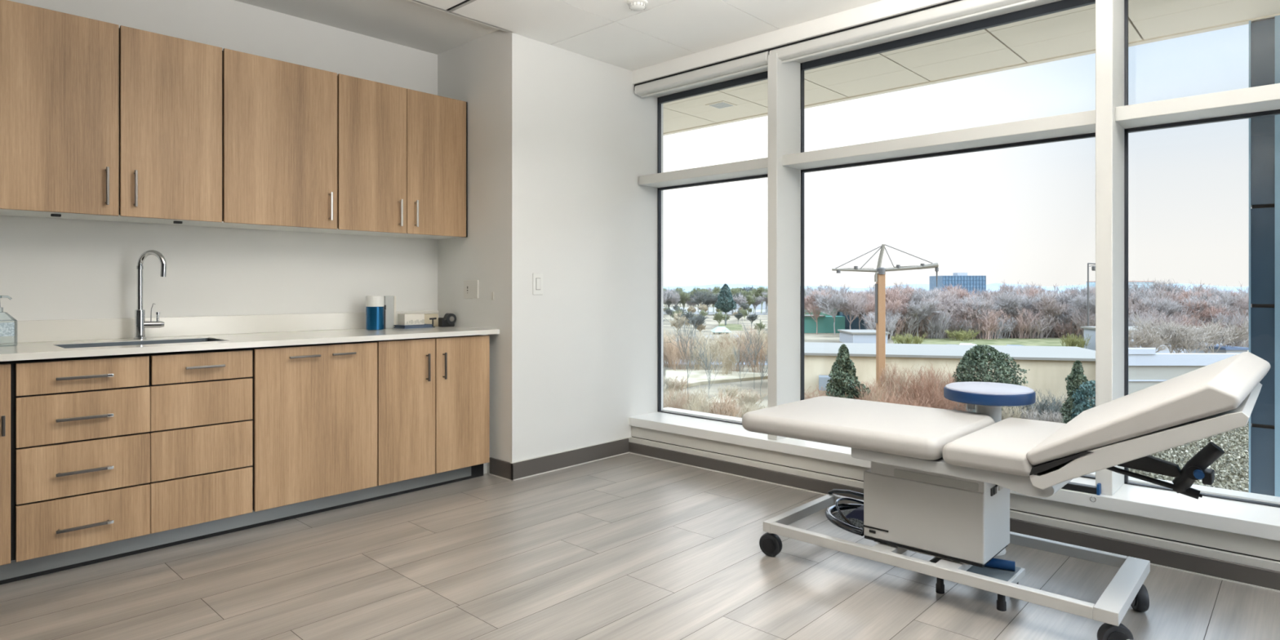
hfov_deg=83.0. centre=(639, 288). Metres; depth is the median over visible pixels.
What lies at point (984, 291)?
bare tree
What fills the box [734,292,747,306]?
bare tree
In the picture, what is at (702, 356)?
sapling
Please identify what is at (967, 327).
shrub
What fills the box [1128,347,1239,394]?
building
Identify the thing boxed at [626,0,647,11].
ceiling detector
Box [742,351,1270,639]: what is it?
examination table
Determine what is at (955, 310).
bare tree
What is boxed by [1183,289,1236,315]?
bare tree
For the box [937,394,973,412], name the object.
shrub
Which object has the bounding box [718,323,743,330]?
lawn strip
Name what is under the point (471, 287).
outlet
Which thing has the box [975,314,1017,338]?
shrub
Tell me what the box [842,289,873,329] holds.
bare tree
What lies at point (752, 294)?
bare tree
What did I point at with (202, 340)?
sink
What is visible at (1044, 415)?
shrub
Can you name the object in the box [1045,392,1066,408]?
shrub
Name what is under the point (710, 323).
ground
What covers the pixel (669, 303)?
bare tree
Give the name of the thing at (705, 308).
shrub
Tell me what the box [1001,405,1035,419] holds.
shrub
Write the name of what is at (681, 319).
tree
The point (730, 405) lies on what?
shrub
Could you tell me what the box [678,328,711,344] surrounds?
shrub
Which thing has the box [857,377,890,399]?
shrub
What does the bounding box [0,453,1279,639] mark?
floor
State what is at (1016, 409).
shrub
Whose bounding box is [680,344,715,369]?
shrub
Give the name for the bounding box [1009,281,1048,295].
bare tree
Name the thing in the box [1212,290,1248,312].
bare tree
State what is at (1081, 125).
window
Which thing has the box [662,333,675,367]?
shrub
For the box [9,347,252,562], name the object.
base cabinet
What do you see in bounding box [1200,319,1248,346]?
bare tree
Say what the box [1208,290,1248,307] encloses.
bare tree
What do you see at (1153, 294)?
bare tree
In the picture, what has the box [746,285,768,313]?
bare tree
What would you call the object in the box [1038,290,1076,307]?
bare tree
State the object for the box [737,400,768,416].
shrub
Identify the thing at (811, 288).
bare tree
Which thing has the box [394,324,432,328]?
notebook
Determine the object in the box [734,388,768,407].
shrub
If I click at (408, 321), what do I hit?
print
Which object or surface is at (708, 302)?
bare tree
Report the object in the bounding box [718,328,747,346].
shrub
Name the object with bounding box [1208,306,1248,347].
shrub
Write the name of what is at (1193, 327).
bare tree
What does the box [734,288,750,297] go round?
bare tree
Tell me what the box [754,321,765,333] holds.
shrub
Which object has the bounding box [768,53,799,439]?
window mullion
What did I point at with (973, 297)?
bare tree
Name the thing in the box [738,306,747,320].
shrub
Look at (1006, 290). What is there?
bare tree
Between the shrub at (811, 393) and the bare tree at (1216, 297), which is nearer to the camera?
the shrub at (811, 393)
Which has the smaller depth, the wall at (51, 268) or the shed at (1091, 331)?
the wall at (51, 268)
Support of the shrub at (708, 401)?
on the ground at (710, 323)
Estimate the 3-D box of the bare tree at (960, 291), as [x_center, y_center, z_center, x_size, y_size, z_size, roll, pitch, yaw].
[68.900,4.336,155.360,8.649,9.696,7.601,0,0,-23]
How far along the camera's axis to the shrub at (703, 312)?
202.18 m
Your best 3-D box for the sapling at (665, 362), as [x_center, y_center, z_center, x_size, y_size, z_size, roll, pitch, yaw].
[1.554,6.771,51.976,1.530,4.806,2.103,0,0,20]
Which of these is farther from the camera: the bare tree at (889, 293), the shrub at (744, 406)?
the bare tree at (889, 293)
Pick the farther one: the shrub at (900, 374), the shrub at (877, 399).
the shrub at (900, 374)
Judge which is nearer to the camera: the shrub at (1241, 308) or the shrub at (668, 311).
the shrub at (1241, 308)
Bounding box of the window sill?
[628,411,1279,571]
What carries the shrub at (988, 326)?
on the ground at (710, 323)
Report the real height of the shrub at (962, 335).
2.119 m
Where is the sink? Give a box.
[53,337,222,348]
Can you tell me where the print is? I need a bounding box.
[406,319,424,324]
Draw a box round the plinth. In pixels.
[0,463,483,584]
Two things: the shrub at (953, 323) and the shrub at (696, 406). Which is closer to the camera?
the shrub at (696, 406)
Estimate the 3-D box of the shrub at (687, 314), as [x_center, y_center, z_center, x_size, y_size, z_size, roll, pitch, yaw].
[9.589,6.922,152.625,3.955,4.515,4.139,0,0,-6]
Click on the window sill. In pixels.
(1253, 551)
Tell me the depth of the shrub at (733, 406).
45.88 m
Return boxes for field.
[662,306,768,315]
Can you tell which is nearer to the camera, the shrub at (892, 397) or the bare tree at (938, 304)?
the shrub at (892, 397)
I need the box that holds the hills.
[662,283,1248,293]
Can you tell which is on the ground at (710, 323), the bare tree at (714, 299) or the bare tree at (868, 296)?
the bare tree at (868, 296)
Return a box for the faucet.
[133,249,166,339]
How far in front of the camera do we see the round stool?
3.13 m
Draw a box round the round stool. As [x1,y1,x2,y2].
[943,382,1035,555]
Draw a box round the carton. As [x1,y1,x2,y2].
[424,313,438,326]
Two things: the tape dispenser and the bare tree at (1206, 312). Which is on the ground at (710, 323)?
the bare tree at (1206, 312)
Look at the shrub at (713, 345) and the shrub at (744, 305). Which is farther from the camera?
the shrub at (744, 305)
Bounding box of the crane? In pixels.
[831,244,938,397]
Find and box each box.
[383,295,395,328]
[397,313,424,324]
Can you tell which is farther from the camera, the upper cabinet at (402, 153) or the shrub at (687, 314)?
the shrub at (687, 314)
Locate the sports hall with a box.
[804,308,871,333]
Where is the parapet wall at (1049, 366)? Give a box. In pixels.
[804,342,1095,404]
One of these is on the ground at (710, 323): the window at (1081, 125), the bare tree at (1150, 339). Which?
the bare tree at (1150, 339)
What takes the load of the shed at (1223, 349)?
on the ground at (710, 323)
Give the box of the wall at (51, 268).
[0,0,437,320]
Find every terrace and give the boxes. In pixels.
[663,368,768,391]
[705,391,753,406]
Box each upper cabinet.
[0,0,222,226]
[201,48,337,232]
[314,73,467,239]
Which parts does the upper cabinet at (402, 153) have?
door, handle, handle, door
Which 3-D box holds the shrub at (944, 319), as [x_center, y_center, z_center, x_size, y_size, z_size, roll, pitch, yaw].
[57.535,7.113,135.111,6.212,4.142,7.238,0,0,-9]
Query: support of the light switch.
attached to the wall at (561, 141)
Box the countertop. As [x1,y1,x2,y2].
[0,310,497,361]
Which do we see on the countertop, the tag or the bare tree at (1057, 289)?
the tag
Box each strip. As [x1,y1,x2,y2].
[458,326,499,474]
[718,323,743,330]
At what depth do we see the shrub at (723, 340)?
84.33 m
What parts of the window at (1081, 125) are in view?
sill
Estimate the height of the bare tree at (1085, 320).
6.486 m
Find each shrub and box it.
[662,327,679,362]
[662,331,695,370]
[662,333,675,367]
[662,333,688,365]
[662,338,682,367]
[662,375,692,394]
[662,377,685,394]
[662,384,693,409]
[662,385,685,405]
[662,392,677,407]
[664,308,673,319]
[666,390,695,409]
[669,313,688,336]
[671,307,683,318]
[673,310,681,319]
[673,384,719,410]
[674,306,687,313]
[678,311,694,328]
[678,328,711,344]
[679,336,702,367]
[680,332,711,358]
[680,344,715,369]
[680,395,718,413]
[682,392,712,413]
[684,315,692,332]
[686,305,693,312]
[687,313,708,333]
[691,333,729,369]
[693,323,706,333]
[697,302,708,310]
[697,388,740,417]
[698,307,707,315]
[700,305,707,312]
[700,334,728,362]
[700,337,740,375]
[705,328,736,354]
[708,400,747,417]
[711,383,749,398]
[711,397,743,417]
[712,309,726,325]
[713,331,746,366]
[716,332,753,371]
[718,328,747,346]
[718,332,753,360]
[732,331,755,361]
[733,312,744,321]
[733,387,764,412]
[733,402,766,417]
[734,323,762,344]
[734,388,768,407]
[735,332,767,367]
[737,302,749,310]
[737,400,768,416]
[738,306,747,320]
[739,334,768,373]
[746,313,758,327]
[748,324,768,355]
[749,325,768,360]
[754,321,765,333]
[762,341,768,358]
[804,383,826,399]
[853,377,913,404]
[853,386,888,402]
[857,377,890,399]
[857,377,906,403]
[859,308,906,339]
[861,311,911,338]
[869,362,918,402]
[875,389,920,405]
[876,361,905,404]
[885,302,924,338]
[885,311,910,336]
[888,367,944,406]
[890,332,927,343]
[891,392,933,407]
[893,383,960,409]
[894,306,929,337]
[895,364,936,403]
[896,316,924,337]
[907,370,964,411]
[908,369,957,407]
[911,311,934,337]
[915,362,956,401]
[917,309,951,338]
[931,368,956,396]
[933,319,962,337]
[935,311,967,337]
[937,371,972,406]
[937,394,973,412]
[939,316,984,338]
[943,328,979,341]
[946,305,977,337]
[953,402,975,412]
[957,306,1012,339]
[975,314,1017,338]
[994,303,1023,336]
[995,307,1032,337]
[998,306,1041,338]
[1001,313,1032,337]
[1001,405,1028,420]
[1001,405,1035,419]
[1010,311,1062,338]
[1014,400,1052,419]
[1018,389,1067,422]
[1018,404,1042,418]
[1020,406,1062,422]
[1031,311,1064,337]
[1032,312,1056,336]
[1035,388,1071,420]
[1039,316,1069,337]
[1043,408,1064,422]
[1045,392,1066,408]
[1049,316,1084,337]
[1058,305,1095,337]
[1059,333,1090,348]
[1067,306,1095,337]
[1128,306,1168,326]
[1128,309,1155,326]
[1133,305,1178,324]
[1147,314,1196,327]
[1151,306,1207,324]
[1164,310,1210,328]
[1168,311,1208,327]
[1177,322,1239,341]
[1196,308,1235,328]
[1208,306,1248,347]
[1226,307,1248,346]
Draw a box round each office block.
[929,272,986,295]
[1086,280,1153,289]
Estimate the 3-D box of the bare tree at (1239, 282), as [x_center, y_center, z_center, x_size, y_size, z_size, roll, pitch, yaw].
[115.332,3.861,134.629,7.916,10.640,7.835,0,0,-7]
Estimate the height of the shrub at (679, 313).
4.167 m
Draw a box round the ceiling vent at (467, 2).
[445,0,475,12]
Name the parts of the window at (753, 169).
sill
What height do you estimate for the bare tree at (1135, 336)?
5.679 m
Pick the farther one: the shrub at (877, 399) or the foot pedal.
the shrub at (877, 399)
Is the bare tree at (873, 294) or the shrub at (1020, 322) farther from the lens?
the bare tree at (873, 294)
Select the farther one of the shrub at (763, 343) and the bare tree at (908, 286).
the bare tree at (908, 286)
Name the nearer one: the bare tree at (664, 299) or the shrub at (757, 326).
the shrub at (757, 326)
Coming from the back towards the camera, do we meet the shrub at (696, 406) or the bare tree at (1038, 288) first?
the bare tree at (1038, 288)
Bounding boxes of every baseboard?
[488,437,629,480]
[628,441,1279,592]
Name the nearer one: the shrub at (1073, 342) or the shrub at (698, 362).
the shrub at (698, 362)
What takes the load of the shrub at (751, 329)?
on the ground at (710, 323)
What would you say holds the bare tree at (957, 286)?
on the ground at (710, 323)
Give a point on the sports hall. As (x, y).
(824, 322)
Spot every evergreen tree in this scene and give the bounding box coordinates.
[825,343,871,399]
[951,344,1029,419]
[1059,360,1092,423]
[1070,380,1095,420]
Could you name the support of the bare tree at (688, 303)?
on the field
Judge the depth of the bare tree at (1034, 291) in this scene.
148.81 m
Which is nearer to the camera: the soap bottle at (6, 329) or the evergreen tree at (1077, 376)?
the soap bottle at (6, 329)
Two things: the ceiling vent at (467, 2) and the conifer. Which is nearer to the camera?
the ceiling vent at (467, 2)
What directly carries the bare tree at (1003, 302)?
on the ground at (710, 323)
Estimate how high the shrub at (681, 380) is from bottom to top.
1.767 m
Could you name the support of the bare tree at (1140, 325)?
on the ground at (710, 323)
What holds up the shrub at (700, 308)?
on the ground at (710, 323)
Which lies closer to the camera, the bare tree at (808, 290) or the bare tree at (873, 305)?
the bare tree at (873, 305)
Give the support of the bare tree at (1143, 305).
on the ground at (710, 323)
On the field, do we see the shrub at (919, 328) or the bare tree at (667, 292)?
the bare tree at (667, 292)
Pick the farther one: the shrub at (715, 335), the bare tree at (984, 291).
the bare tree at (984, 291)
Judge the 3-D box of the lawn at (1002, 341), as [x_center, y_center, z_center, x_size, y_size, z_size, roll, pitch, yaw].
[58.259,9.145,118.771,37.198,0.050,59.044,0,0,43]
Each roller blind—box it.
[634,51,768,97]
[768,0,1041,62]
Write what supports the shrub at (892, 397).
on the ground at (710, 323)
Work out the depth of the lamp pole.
109.94 m
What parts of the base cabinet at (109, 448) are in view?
drawer, drawer, drawer, drawer, handle, handle, handle, handle, drawer, drawer, drawer, drawer, handle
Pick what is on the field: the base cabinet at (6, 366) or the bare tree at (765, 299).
the bare tree at (765, 299)
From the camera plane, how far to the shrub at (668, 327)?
90.52 m
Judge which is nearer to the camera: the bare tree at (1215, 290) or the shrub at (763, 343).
the shrub at (763, 343)
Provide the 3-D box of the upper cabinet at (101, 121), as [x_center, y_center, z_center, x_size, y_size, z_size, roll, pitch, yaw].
[-2.671,-0.774,3.320,0.401,0.897,1.269,0,0,43]
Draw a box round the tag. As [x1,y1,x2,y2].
[429,317,436,327]
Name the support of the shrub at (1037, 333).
on the ground at (710, 323)
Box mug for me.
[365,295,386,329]
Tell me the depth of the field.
280.67 m
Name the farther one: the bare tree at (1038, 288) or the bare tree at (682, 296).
the bare tree at (682, 296)
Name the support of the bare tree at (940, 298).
on the ground at (710, 323)
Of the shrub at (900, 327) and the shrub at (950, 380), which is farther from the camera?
the shrub at (900, 327)
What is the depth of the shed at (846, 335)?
118.00 m
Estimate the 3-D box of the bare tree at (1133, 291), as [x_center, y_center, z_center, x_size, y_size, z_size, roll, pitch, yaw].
[91.990,4.707,135.024,7.934,8.945,7.852,0,0,-9]
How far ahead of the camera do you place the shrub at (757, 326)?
91.54 m
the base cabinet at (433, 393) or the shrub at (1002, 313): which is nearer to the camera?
the base cabinet at (433, 393)
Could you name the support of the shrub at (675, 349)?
on the ground at (710, 323)
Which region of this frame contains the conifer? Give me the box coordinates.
[714,283,736,325]
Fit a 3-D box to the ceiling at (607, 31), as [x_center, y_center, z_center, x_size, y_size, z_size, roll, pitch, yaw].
[0.192,-1.665,1.303,5.692,0.200,5.770,0,0,43]
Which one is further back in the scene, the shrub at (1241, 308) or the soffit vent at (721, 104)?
the shrub at (1241, 308)
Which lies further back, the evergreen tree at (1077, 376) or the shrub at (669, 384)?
the shrub at (669, 384)
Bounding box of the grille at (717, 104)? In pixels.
[709,102,733,108]
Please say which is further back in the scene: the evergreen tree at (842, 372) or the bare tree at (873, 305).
the bare tree at (873, 305)
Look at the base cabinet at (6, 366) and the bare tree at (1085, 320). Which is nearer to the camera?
the base cabinet at (6, 366)
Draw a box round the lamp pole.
[1087,262,1095,326]
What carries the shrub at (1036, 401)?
on the ground at (710, 323)
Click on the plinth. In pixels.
(13, 571)
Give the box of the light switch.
[533,273,542,294]
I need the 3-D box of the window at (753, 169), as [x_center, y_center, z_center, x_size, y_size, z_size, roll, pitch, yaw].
[0.532,-0.240,4.994,1.221,2.380,0.380,0,0,43]
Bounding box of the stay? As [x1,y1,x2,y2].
[1062,481,1101,495]
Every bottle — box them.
[0,295,17,346]
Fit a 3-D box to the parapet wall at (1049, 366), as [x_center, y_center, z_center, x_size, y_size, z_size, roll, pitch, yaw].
[25.936,7.295,64.080,27.500,3.750,13.967,0,0,13]
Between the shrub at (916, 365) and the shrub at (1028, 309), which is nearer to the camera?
the shrub at (916, 365)
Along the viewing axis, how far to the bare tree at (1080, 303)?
133.42 m
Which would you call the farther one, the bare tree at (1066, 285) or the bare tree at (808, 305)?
the bare tree at (1066, 285)
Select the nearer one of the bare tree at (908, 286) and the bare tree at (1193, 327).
the bare tree at (1193, 327)
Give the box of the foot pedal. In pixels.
[928,556,1025,611]
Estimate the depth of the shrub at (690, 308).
242.13 m
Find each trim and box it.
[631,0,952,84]
[634,0,961,88]
[652,0,1061,97]
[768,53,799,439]
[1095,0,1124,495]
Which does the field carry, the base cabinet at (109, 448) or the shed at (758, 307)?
the shed at (758, 307)
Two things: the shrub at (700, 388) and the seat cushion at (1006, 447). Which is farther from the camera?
the shrub at (700, 388)
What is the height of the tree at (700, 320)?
4.504 m
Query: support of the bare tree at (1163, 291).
on the ground at (710, 323)
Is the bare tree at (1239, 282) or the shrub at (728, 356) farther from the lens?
the bare tree at (1239, 282)
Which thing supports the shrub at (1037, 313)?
on the ground at (710, 323)
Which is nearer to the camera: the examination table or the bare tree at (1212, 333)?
the examination table
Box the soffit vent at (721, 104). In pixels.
[705,101,736,109]
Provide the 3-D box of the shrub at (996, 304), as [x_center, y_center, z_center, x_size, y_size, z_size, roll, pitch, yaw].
[70.253,6.049,138.959,7.180,6.285,8.366,0,0,-33]
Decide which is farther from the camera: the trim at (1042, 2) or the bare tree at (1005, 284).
the bare tree at (1005, 284)
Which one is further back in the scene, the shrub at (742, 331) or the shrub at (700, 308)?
the shrub at (700, 308)
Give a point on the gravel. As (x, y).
(1232, 477)
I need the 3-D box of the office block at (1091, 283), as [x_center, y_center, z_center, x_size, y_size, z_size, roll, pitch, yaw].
[305.524,2.213,460.183,35.893,13.915,36.586,0,0,43]
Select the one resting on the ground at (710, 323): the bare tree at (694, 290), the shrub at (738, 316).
the shrub at (738, 316)
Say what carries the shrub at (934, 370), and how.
on the ground at (710, 323)
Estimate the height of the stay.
0.048 m
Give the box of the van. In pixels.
[960,342,977,345]
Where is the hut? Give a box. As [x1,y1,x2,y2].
[711,326,731,334]
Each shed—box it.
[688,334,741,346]
[736,302,768,309]
[837,329,889,343]
[1080,326,1226,353]
[1185,344,1248,353]
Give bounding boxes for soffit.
[662,0,1279,135]
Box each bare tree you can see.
[662,288,671,295]
[662,291,679,314]
[662,293,671,304]
[666,289,680,305]
[674,287,684,306]
[678,291,691,313]
[684,295,698,313]
[689,288,717,311]
[690,287,702,312]
[698,288,711,296]
[698,295,712,314]
[704,286,713,306]
[708,292,719,313]
[711,286,721,293]
[730,286,739,310]
[731,292,746,314]
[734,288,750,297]
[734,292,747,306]
[741,285,753,293]
[742,294,761,314]
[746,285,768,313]
[748,288,761,313]
[751,295,764,313]
[760,291,768,314]
[804,284,826,297]
[804,286,843,311]
[804,287,833,334]
[812,291,850,334]
[815,284,848,295]
[829,283,872,299]
[833,290,868,329]
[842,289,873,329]
[848,292,875,321]
[853,287,875,300]
[862,281,909,294]
[862,297,892,319]
[871,285,912,304]
[885,297,910,332]
[889,281,911,291]
[893,284,922,304]
[899,297,943,337]
[906,287,940,306]
[919,293,952,320]
[920,298,946,335]
[930,289,960,333]
[933,286,964,314]
[935,286,966,294]
[940,283,964,292]
[944,295,995,321]
[947,288,976,300]
[948,288,971,317]
[957,293,999,331]
[959,298,998,337]
[967,292,998,313]
[976,285,1006,307]
[984,284,1027,293]
[989,291,1026,337]
[994,279,1022,295]
[1000,287,1042,334]
[1000,289,1019,297]
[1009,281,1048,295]
[1014,285,1048,299]
[1019,293,1051,315]
[1023,282,1046,291]
[1030,292,1067,337]
[1038,288,1071,303]
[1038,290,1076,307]
[1039,283,1066,295]
[1053,300,1076,337]
[1061,284,1093,293]
[1066,284,1095,300]
[1066,292,1095,323]
[1128,280,1147,295]
[1128,286,1166,306]
[1128,291,1140,308]
[1128,297,1156,319]
[1128,313,1187,346]
[1128,323,1170,352]
[1128,324,1171,352]
[1132,296,1171,318]
[1133,295,1187,317]
[1138,288,1184,298]
[1139,279,1184,296]
[1144,293,1182,306]
[1151,317,1215,353]
[1152,283,1182,310]
[1153,315,1192,353]
[1162,326,1213,353]
[1166,288,1215,313]
[1177,281,1213,293]
[1177,298,1231,322]
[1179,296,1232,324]
[1182,318,1233,353]
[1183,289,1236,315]
[1187,319,1238,353]
[1188,284,1235,297]
[1188,297,1233,319]
[1200,284,1226,293]
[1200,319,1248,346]
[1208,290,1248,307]
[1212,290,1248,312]
[1226,292,1248,316]
[1234,281,1248,296]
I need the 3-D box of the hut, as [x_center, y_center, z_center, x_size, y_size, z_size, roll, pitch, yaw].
[15.912,8.320,142.000,6.655,1.700,6.784,0,0,43]
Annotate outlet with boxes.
[463,280,479,298]
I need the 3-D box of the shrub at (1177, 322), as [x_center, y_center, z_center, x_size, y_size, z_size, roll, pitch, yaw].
[87.894,7.096,113.002,7.615,4.177,8.873,0,0,-31]
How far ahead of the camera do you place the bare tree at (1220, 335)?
81.65 m
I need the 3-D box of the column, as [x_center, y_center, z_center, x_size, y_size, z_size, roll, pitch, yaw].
[6.612,3.697,4.255,4.506,10.945,2.765,0,0,43]
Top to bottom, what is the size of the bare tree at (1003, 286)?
11.406 m
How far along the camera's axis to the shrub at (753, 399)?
52.63 m
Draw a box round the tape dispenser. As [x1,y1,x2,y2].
[438,313,456,327]
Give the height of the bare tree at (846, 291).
10.359 m
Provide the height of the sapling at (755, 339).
6.603 m
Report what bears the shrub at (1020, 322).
on the ground at (710, 323)
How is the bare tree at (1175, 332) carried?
on the ground at (710, 323)
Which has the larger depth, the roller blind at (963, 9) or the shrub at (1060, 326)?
the shrub at (1060, 326)
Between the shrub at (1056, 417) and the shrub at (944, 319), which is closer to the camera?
the shrub at (1056, 417)
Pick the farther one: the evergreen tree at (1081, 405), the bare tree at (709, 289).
the bare tree at (709, 289)
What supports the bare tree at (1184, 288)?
on the ground at (710, 323)
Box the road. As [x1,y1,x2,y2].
[664,354,768,364]
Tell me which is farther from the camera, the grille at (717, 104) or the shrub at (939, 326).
the shrub at (939, 326)
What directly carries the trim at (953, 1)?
attached to the wall at (561, 141)
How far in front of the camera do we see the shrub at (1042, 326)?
133.13 m
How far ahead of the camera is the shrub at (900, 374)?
51.62 m
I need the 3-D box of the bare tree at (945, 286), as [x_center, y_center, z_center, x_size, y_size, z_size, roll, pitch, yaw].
[75.900,3.738,175.701,8.330,10.894,9.478,0,0,-10]
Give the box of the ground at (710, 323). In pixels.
[662,293,1248,490]
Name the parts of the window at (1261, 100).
sill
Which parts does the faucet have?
spout, lever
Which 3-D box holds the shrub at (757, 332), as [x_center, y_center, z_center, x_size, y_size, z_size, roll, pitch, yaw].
[14.991,6.865,91.133,2.816,4.638,4.190,0,0,24]
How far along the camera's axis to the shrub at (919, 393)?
43.27 m
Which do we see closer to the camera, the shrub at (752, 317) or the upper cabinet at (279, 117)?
the upper cabinet at (279, 117)
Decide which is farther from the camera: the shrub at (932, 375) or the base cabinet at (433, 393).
the shrub at (932, 375)
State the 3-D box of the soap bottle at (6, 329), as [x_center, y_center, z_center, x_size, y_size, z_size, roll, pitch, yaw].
[-2.800,0.141,3.155,0.078,0.223,0.124,0,0,43]
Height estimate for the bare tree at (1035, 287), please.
10.954 m
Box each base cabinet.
[0,360,13,565]
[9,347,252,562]
[245,341,377,511]
[372,334,489,485]
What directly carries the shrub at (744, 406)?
on the ground at (710, 323)
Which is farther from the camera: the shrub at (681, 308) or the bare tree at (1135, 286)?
the shrub at (681, 308)
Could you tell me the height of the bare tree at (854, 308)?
9.157 m
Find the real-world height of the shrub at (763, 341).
4.372 m
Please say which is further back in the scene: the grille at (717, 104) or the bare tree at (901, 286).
the bare tree at (901, 286)
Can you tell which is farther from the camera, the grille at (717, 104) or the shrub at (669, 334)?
the shrub at (669, 334)
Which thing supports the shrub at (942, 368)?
on the ground at (710, 323)
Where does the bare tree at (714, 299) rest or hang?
on the field
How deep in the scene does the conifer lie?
178.97 m
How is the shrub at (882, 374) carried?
on the ground at (710, 323)
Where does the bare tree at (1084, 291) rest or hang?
on the ground at (710, 323)
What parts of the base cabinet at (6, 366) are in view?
handle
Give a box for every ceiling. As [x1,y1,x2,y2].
[235,0,498,54]
[408,0,881,71]
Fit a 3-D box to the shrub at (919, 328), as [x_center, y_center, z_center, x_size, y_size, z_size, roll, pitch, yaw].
[49.417,7.085,134.718,5.622,4.199,6.551,0,0,-11]
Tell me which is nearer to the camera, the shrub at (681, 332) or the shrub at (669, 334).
the shrub at (669, 334)
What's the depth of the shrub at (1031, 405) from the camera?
45.36 m
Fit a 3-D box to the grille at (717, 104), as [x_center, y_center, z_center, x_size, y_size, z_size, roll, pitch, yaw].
[0.785,-1.774,6.997,0.165,0.005,0.170,0,0,43]
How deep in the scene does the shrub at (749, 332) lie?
84.77 m
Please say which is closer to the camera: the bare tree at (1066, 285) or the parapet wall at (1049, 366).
the parapet wall at (1049, 366)
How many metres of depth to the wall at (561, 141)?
4.73 m
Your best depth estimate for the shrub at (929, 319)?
133.62 m
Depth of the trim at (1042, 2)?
4.16 m
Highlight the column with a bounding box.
[1248,15,1279,497]
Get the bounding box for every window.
[639,71,768,424]
[782,0,1095,479]
[1115,0,1279,507]
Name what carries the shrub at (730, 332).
on the ground at (710, 323)
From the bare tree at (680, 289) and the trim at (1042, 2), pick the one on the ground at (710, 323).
the bare tree at (680, 289)
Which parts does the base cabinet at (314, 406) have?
handle, handle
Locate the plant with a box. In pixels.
[952,272,967,275]
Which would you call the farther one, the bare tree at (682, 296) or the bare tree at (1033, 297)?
the bare tree at (682, 296)
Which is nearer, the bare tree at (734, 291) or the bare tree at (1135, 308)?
the bare tree at (1135, 308)
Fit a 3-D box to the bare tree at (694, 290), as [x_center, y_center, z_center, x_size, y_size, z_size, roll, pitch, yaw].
[22.123,4.084,280.185,5.878,10.196,7.615,0,0,26]
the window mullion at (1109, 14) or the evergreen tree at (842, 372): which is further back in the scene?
the evergreen tree at (842, 372)
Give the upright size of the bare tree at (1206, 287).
10.285 m
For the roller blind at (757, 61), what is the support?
attached to the window at (753, 169)
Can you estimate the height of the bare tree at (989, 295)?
8.879 m
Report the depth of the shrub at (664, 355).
84.39 m
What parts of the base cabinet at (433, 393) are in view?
door, handle, handle, door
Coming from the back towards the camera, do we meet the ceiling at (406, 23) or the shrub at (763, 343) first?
the shrub at (763, 343)
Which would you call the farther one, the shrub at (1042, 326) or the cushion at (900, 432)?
the shrub at (1042, 326)
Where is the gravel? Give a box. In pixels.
[1128,420,1248,492]
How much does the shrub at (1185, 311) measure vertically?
6.328 m
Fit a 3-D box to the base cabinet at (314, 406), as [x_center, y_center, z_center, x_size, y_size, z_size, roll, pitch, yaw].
[-1.881,0.683,3.934,0.721,0.783,0.633,0,0,43]
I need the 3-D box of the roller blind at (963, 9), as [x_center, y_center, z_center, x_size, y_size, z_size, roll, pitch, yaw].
[1.457,-1.419,3.860,1.740,0.082,0.091,0,0,43]
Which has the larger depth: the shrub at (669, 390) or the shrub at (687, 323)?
the shrub at (687, 323)
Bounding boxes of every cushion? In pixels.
[742,395,995,460]
[942,417,1066,476]
[1026,351,1270,465]
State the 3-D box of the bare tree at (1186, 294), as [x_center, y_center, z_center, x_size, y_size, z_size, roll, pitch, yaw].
[101.053,4.379,132.601,8.999,9.610,10.240,0,0,18]
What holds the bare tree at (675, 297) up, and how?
on the ground at (710, 323)
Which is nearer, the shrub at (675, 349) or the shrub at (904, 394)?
the shrub at (904, 394)
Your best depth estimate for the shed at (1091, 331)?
103.73 m
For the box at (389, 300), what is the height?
0.206 m
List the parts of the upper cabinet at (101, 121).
door, handle, handle, door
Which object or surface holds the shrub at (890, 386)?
on the ground at (710, 323)
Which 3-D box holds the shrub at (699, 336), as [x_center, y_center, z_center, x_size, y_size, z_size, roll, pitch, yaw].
[6.179,7.289,85.061,3.835,3.785,3.345,0,0,-38]
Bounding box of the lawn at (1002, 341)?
[893,337,1083,347]
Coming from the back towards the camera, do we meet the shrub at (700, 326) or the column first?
the shrub at (700, 326)
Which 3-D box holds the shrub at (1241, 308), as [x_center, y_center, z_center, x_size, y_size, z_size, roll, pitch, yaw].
[95.196,6.051,114.765,7.198,6.280,8.387,0,0,-13]
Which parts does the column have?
glass panel, glass panel, glass panel, glass panel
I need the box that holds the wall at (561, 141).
[437,29,662,473]
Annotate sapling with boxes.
[662,302,707,394]
[662,362,670,397]
[686,333,725,399]
[729,332,756,391]
[740,318,768,371]
[750,337,768,403]
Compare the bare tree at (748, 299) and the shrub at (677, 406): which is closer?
the shrub at (677, 406)
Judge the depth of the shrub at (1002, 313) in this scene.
137.35 m
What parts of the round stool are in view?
lever, post, seat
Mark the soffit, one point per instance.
(1068, 33)
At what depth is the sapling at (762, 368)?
57.85 m

